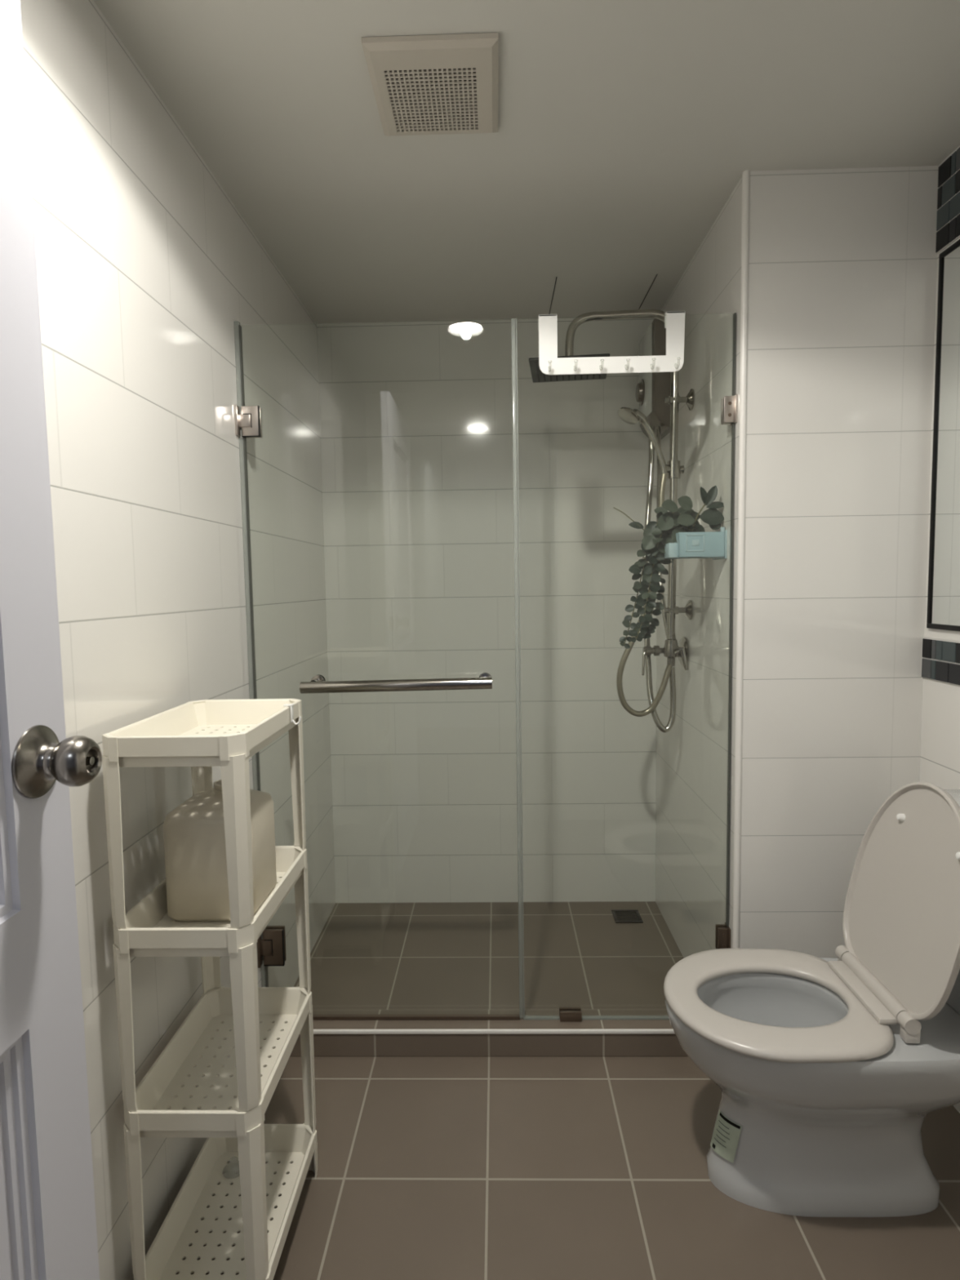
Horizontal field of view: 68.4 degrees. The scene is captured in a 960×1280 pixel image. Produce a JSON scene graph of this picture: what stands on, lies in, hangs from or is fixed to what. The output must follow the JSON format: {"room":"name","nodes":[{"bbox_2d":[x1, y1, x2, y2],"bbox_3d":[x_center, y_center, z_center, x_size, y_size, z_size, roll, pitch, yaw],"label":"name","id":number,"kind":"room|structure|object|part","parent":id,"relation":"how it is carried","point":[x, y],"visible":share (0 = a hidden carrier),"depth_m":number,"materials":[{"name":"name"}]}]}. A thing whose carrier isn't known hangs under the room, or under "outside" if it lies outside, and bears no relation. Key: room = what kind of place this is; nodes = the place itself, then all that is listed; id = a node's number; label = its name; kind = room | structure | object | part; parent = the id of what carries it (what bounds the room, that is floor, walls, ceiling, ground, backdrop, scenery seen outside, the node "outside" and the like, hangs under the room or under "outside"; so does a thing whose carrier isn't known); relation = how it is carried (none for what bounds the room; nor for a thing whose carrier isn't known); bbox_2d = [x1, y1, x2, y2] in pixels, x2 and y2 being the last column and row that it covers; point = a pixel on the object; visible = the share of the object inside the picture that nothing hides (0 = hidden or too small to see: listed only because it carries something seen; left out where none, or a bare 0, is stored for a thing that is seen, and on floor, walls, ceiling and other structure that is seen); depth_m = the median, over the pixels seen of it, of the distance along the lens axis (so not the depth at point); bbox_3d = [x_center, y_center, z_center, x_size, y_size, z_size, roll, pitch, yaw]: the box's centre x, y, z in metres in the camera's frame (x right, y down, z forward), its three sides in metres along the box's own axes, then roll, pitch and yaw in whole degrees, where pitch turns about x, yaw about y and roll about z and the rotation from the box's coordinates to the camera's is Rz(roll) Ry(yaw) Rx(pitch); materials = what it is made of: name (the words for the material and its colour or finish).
{"room":"bathroom","nodes":[
{"label":"bathroom","id":0,"kind":"room"},
{"bbox_2d":[20,0,335,1279],"bbox_3d":[-0.663,0.040,1.370,0.100,2.200,2.845,-1,4,1],"label":"wall","id":1,"kind":"structure","parent":0,"point":[148,272],"depth_m":1.33,"materials":[{"name":"tile"}]},
{"bbox_2d":[234,318,523,1019],"bbox_3d":[-0.250,0.111,1.814,0.704,1.829,0.098,-1,4,1],"label":"glass shower door","id":2,"kind":"structure","parent":1,"relation":"attached to","point":[271,944],"depth_m":1.80,"materials":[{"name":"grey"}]},
{"bbox_3d":[-0.608,-0.552,1.791,0.006,0.074,0.056,-1,4,1],"label":"wall plate","id":3,"kind":"part","parent":2,"relation":"part of","materials":[{"name":"silver metal"}]},
{"bbox_3d":[-0.587,0.820,1.899,0.006,0.096,0.056,-1,4,1],"label":"wall plate","id":4,"kind":"part","parent":2,"relation":"part of","materials":[{"name":"brown metal"}]},
{"bbox_3d":[-0.421,0.110,1.812,0.034,0.034,0.045,-1,4,1],"label":"handle post","id":5,"kind":"part","parent":2,"relation":"part of","materials":[{"name":"silver metal"}]},
{"bbox_3d":[-0.211,0.114,1.780,0.482,0.036,0.030,-1,4,1],"label":"bar handle","id":6,"kind":"part","parent":2,"relation":"part of","materials":[{"name":"silver metal"}]},
{"bbox_3d":[0.013,0.104,1.802,0.034,0.034,0.045,-1,4,1],"label":"handle post","id":7,"kind":"part","parent":2,"relation":"part of","materials":[{"name":"silver metal"}]},
{"bbox_2d":[259,1008,688,1056],"bbox_3d":[0.037,1.055,1.900,1.247,0.072,0.094,-1,4,1],"label":"shower curb","id":8,"kind":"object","parent":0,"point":[324,1045],"depth_m":1.86,"materials":[{"name":"tile"}]},
{"bbox_2d":[515,312,737,1022],"bbox_3d":[0.374,0.106,1.821,0.543,1.820,0.040,-1,4,1],"label":"fixed glass panel","id":9,"kind":"object","parent":8,"relation":"on","point":[728,403],"visible":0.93,"depth_m":1.81,"materials":[{"name":"clear glass"}]},
{"bbox_2d":[537,311,684,374],"bbox_3d":[0.326,-0.733,1.740,0.360,0.145,0.051,-1,4,1],"label":"hook rack","id":10,"kind":"object","parent":9,"relation":"attached to","point":[549,363],"visible":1,"depth_m":1.75,"materials":[{"name":"white plastic"}]},
{"bbox_3d":[0.654,0.788,1.869,0.004,0.068,0.040,-1,4,1],"label":"bracket plate","id":11,"kind":"part","parent":9,"relation":"part of","materials":[{"name":"brown metal"}]},
{"bbox_3d":[0.633,-0.573,1.762,0.004,0.068,0.040,-1,4,1],"label":"bracket plate","id":12,"kind":"part","parent":9,"relation":"part of","materials":[{"name":"silver metal"}]},
{"bbox_2d":[316,318,657,902],"bbox_3d":[0.041,-0.077,2.723,1.247,2.200,0.100,-1,4,1],"label":"wall","id":13,"kind":"structure","parent":0,"point":[420,433],"depth_m":2.67,"materials":[{"name":"tile"}]},
{"bbox_2d":[549,274,657,314],"bbox_3d":[0.403,-1.160,2.400,0.317,0.001,0.354,-1,4,1],"label":"trim","id":14,"kind":"structure","parent":13,"relation":"attached to","point":[656,274],"depth_m":2.35,"materials":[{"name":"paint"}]},
{"bbox_2d":[93,0,959,324],"bbox_3d":[0.220,-1.079,1.262,1.901,0.020,2.845,-1,4,1],"label":"ceiling","id":15,"kind":"structure","parent":0,"point":[626,128],"depth_m":1.50,"materials":[{"name":"paint"}]},
{"bbox_2d":[361,32,498,136],"bbox_3d":[-0.085,-1.064,1.369,0.241,0.015,0.258,-1,4,1],"label":"ceiling exhaust fan","id":16,"kind":"object","parent":15,"relation":"attached to","point":[424,82],"visible":1,"depth_m":1.34,"materials":[{"name":"plastic"}]},
{"bbox_2d":[382,67,479,132],"bbox_3d":[-0.091,-1.060,1.391,0.176,0.003,0.183,-1,4,1],"label":"grille","id":17,"kind":"object","parent":16,"relation":"attached to","point":[424,99],"depth_m":1.39,"materials":[{"name":"plastic"}]},
{"bbox_2d":[175,901,959,1279],"bbox_3d":[0.255,1.154,1.438,1.902,0.060,2.845,-1,4,1],"label":"floor","id":18,"kind":"structure","parent":0,"point":[429,1167],"depth_m":1.56,"materials":[{"name":"tile"}]},
{"bbox_2d":[102,698,317,1279],"bbox_3d":[-0.465,0.638,1.295,0.225,1.013,0.356,-1,4,1],"label":"storage rack","id":19,"kind":"object","parent":18,"relation":"on","point":[202,735],"visible":0.88,"depth_m":1.23,"materials":[{"name":"white plastic"}]},
{"bbox_3d":[-0.573,0.315,1.106,0.016,0.272,0.045,-5,6,-43],"label":"post","id":20,"kind":"part","parent":19,"relation":"part of","materials":[{"name":"plastic"}]},
{"bbox_3d":[-0.568,0.618,1.130,0.016,0.270,0.045,-5,6,-43],"label":"post","id":21,"kind":"part","parent":19,"relation":"part of","materials":[{"name":"plastic"}]},
{"bbox_3d":[-0.564,0.920,1.154,0.016,0.270,0.045,-5,6,-43],"label":"post","id":22,"kind":"part","parent":19,"relation":"part of","materials":[{"name":"plastic"}]},
{"bbox_2d":[103,698,299,767],"bbox_3d":[-0.472,0.159,1.257,0.223,0.051,0.354,-1,4,1],"label":"tray","id":23,"kind":"object","parent":19,"relation":"on","point":[223,733],"depth_m":1.17,"materials":[{"name":"plastic"}]},
{"bbox_3d":[-0.566,0.289,1.435,0.045,0.272,0.016,-5,6,-43],"label":"post","id":24,"kind":"part","parent":19,"relation":"part of","materials":[{"name":"plastic"}]},
{"bbox_3d":[-0.561,0.592,1.459,0.045,0.270,0.016,-5,6,-43],"label":"post","id":25,"kind":"part","parent":19,"relation":"part of","materials":[{"name":"plastic"}]},
{"bbox_2d":[119,845,305,956],"bbox_3d":[-0.467,0.463,1.281,0.223,0.051,0.354,-1,4,1],"label":"tray","id":26,"kind":"object","parent":19,"relation":"on","point":[147,930],"depth_m":1.12,"materials":[{"name":"plastic"}]},
{"bbox_3d":[-0.556,0.894,1.483,0.045,0.270,0.016,-5,6,-43],"label":"post","id":27,"kind":"part","parent":19,"relation":"part of","materials":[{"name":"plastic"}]},
{"bbox_2d":[163,779,276,921],"bbox_3d":[-0.470,0.370,1.289,0.156,0.228,0.160,-1,4,1],"label":"storage basket","id":28,"kind":"object","parent":19,"relation":"on","point":[197,884],"visible":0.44,"depth_m":1.22,"materials":[{"name":"white plastic"}]},
{"bbox_2d":[129,986,310,1137],"bbox_3d":[-0.463,0.765,1.305,0.223,0.051,0.354,-1,4,1],"label":"tray","id":29,"kind":"object","parent":19,"relation":"on","point":[286,1009],"depth_m":1.28,"materials":[{"name":"plastic"}]},
{"bbox_2d":[145,1124,315,1279],"bbox_3d":[-0.458,1.067,1.329,0.223,0.051,0.354,-1,4,1],"label":"tray","id":30,"kind":"object","parent":19,"relation":"on","point":[285,1144],"depth_m":1.34,"materials":[{"name":"plastic"}]},
{"bbox_3d":[-0.374,0.312,1.102,0.045,0.272,0.016,-5,6,-43],"label":"post","id":31,"kind":"part","parent":19,"relation":"part of","materials":[{"name":"plastic"}]},
{"bbox_3d":[-0.369,0.616,1.125,0.045,0.270,0.016,-5,6,-43],"label":"post","id":32,"kind":"part","parent":19,"relation":"part of","materials":[{"name":"plastic"}]},
{"bbox_3d":[-0.365,0.917,1.149,0.045,0.270,0.016,-5,6,-43],"label":"post","id":33,"kind":"part","parent":19,"relation":"part of","materials":[{"name":"plastic"}]},
{"bbox_2d":[283,703,301,724],"bbox_3d":[-0.354,0.141,1.337,0.032,0.040,0.010,-1,4,1],"label":"hook","id":34,"kind":"object","parent":19,"relation":"attached to","point":[291,705],"visible":1,"depth_m":1.33,"materials":[{"name":"white plastic"}]},
{"bbox_3d":[-0.367,0.287,1.431,0.016,0.272,0.045,-5,6,-43],"label":"post","id":35,"kind":"part","parent":19,"relation":"part of","materials":[{"name":"plastic"}]},
{"bbox_3d":[-0.362,0.590,1.454,0.016,0.270,0.045,-5,6,-43],"label":"post","id":36,"kind":"part","parent":19,"relation":"part of","materials":[{"name":"plastic"}]},
{"bbox_3d":[-0.357,0.892,1.478,0.016,0.270,0.045,-5,6,-43],"label":"post","id":37,"kind":"part","parent":19,"relation":"part of","materials":[{"name":"plastic"}]},
{"bbox_3d":[-0.354,1.094,1.494,0.016,0.070,0.045,-5,6,-43],"label":"post","id":38,"kind":"part","parent":19,"relation":"part of","materials":[{"name":"plastic"}]},
{"bbox_2d":[269,1028,675,1034],"bbox_3d":[0.036,1.026,1.851,1.247,0.011,0.009,-1,4,1],"label":"trim","id":39,"kind":"structure","parent":18,"relation":"on","point":[578,1031],"depth_m":1.85,"materials":[{"name":"white metal"}]},
{"bbox_2d":[611,909,643,923],"bbox_3d":[0.545,1.024,2.622,0.100,0.004,0.100,-1,4,1],"label":"floor drain","id":40,"kind":"object","parent":18,"relation":"on","point":[620,916],"visible":1,"depth_m":2.62,"materials":[{"name":"grey metal"}]},
{"bbox_2d":[663,782,959,1217],"bbox_3d":[0.738,0.701,1.428,0.718,0.830,0.386,-1,4,1],"label":"toilet","id":41,"kind":"object","parent":18,"relation":"on","point":[828,1073],"visible":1,"depth_m":1.38,"materials":[{"name":"grey ceramic"}]},
{"bbox_3d":[0.583,0.728,1.439,0.405,0.019,0.375,-1,4,1],"label":"seat","id":42,"kind":"part","parent":41,"relation":"part of","materials":[{"name":"grey plastic"}]},
{"bbox_3d":[0.732,0.926,1.451,0.696,0.377,0.360,-1,4,1],"label":"bowl","id":43,"kind":"part","parent":41,"relation":"part of","materials":[{"name":"grey ceramic"}]},
{"bbox_3d":[0.852,0.496,1.410,0.118,0.422,0.362,-1,4,1],"label":"lid","id":44,"kind":"part","parent":41,"relation":"part of","materials":[{"name":"grey plastic"}]},
{"bbox_3d":[1.009,0.361,1.387,0.165,0.036,0.370,-1,4,1],"label":"tank lid","id":45,"kind":"part","parent":41,"relation":"part of","materials":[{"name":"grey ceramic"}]},
{"bbox_3d":[1.012,0.559,1.403,0.160,0.363,0.363,-1,4,1],"label":"tank","id":46,"kind":"part","parent":41,"relation":"part of","materials":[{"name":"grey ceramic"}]},
{"bbox_2d":[655,165,938,958],"bbox_3d":[0.931,-0.054,2.250,0.554,2.200,1.005,-1,4,1],"label":"wall","id":47,"kind":"structure","parent":0,"point":[842,262],"depth_m":1.75,"materials":[{"name":"tile"}]},
{"bbox_2d":[528,309,694,670],"bbox_3d":[0.399,-0.447,2.169,0.500,1.092,0.254,-1,4,1],"label":"shower column","id":48,"kind":"structure","parent":47,"relation":"attached to","point":[671,650],"depth_m":2.14,"materials":[{"name":"silver metal"}]},
{"bbox_2d":[616,407,672,716],"bbox_3d":[0.508,-0.229,2.155,0.181,0.939,0.071,-1,4,1],"label":"shower","id":49,"kind":"object","parent":48,"relation":"attached to","point":[630,416],"visible":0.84,"depth_m":2.14,"materials":[{"name":"silver metal"}]},
{"bbox_3d":[0.510,-0.597,2.130,0.110,0.196,0.032,-1,4,1],"label":"handle","id":50,"kind":"part","parent":49,"relation":"part of","materials":[{"name":"silver metal"}]},
{"bbox_2d":[641,645,663,675],"bbox_3d":[0.549,0.064,2.229,0.085,0.092,0.042,-1,4,1],"label":"shutoff valve","id":51,"kind":"object","parent":48,"relation":"attached to","point":[646,650],"visible":0.88,"depth_m":2.22,"materials":[{"name":"grey metal"}]},
{"bbox_3d":[0.516,0.070,2.218,0.012,0.081,0.024,2,5,33],"label":"lever","id":52,"kind":"part","parent":51,"relation":"part of","materials":[{"name":"silver metal"}]},
{"bbox_3d":[0.619,0.058,2.174,0.045,0.071,0.020,2,5,32],"label":"mixer lever","id":53,"kind":"part","parent":48,"relation":"part of","materials":[{"name":"silver metal"}]},
{"bbox_2d":[613,485,724,648],"bbox_3d":[0.510,-0.191,1.913,0.290,0.433,0.106,1,5,20],"label":"trailing plant","id":54,"kind":"object","parent":47,"relation":"attached to","point":[682,519],"visible":0.95,"depth_m":1.91,"materials":[{"name":"green plant"}]},
{"bbox_2d":[664,527,727,559],"bbox_3d":[0.569,-0.256,1.890,0.147,0.082,0.107,-1,4,1],"label":"soap caddy","id":55,"kind":"object","parent":47,"relation":"attached to","point":[711,544],"visible":0.98,"depth_m":1.84,"materials":[{"name":"blue plastic"}]},
{"bbox_3d":[0.560,-0.253,1.839,0.048,0.044,0.002,-1,4,1],"label":"embossed plate","id":56,"kind":"part","parent":55,"relation":"part of","materials":[{"name":"teal plastic"}]},
{"bbox_2d":[732,169,750,948],"bbox_3d":[0.647,-0.011,1.759,0.017,2.200,0.017,-1,4,1],"label":"trim","id":57,"kind":"structure","parent":47,"relation":"attached to","point":[746,174],"depth_m":1.74,"materials":[{"name":"white"}]},
{"bbox_2d":[919,237,959,1113],"bbox_3d":[1.127,0.055,0.827,0.100,2.200,1.840,-1,4,1],"label":"wall","id":58,"kind":"structure","parent":0,"point":[940,756],"depth_m":1.69,"materials":[{"name":"tile"}]},
{"bbox_2d":[921,636,959,685],"bbox_3d":[1.075,0.110,0.882,0.006,0.102,1.740,-1,4,1],"label":"trim","id":59,"kind":"structure","parent":58,"relation":"attached to","point":[940,660],"depth_m":1.67,"materials":[{"name":"black tile"}]},
{"bbox_2d":[926,239,959,631],"bbox_3d":[1.074,-0.427,1.200,0.008,0.876,0.978,-1,4,1],"label":"wall mirror","id":60,"kind":"object","parent":58,"relation":"attached to","point":[944,571],"visible":1,"depth_m":1.64,"materials":[{"name":"black mirror"}]},
{"bbox_2d":[935,146,959,253],"bbox_3d":[1.059,-0.945,0.800,0.006,0.200,1.740,-1,4,1],"label":"trim","id":61,"kind":"structure","parent":58,"relation":"attached to","point":[948,221],"depth_m":1.62,"materials":[{"name":"black tile"}]},
{"bbox_3d":[-0.073,0.212,-0.042,0.800,2.060,0.150,-1,4,1],"label":"trim","id":62,"kind":"structure","parent":0,"visible":0},
{"bbox_2d":[0,0,102,1279],"bbox_3d":[-0.406,0.198,0.348,0.090,2.022,0.711,-1,4,1],"label":"door","id":63,"kind":"structure","parent":62,"relation":"attached to","point":[48,1231],"depth_m":0.64,"materials":[{"name":"paint"}]},
{"bbox_3d":[-0.377,0.111,0.649,0.044,0.046,0.046,-1,4,1],"label":"knob","id":64,"kind":"part","parent":63,"relation":"part of","materials":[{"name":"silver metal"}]}
]}

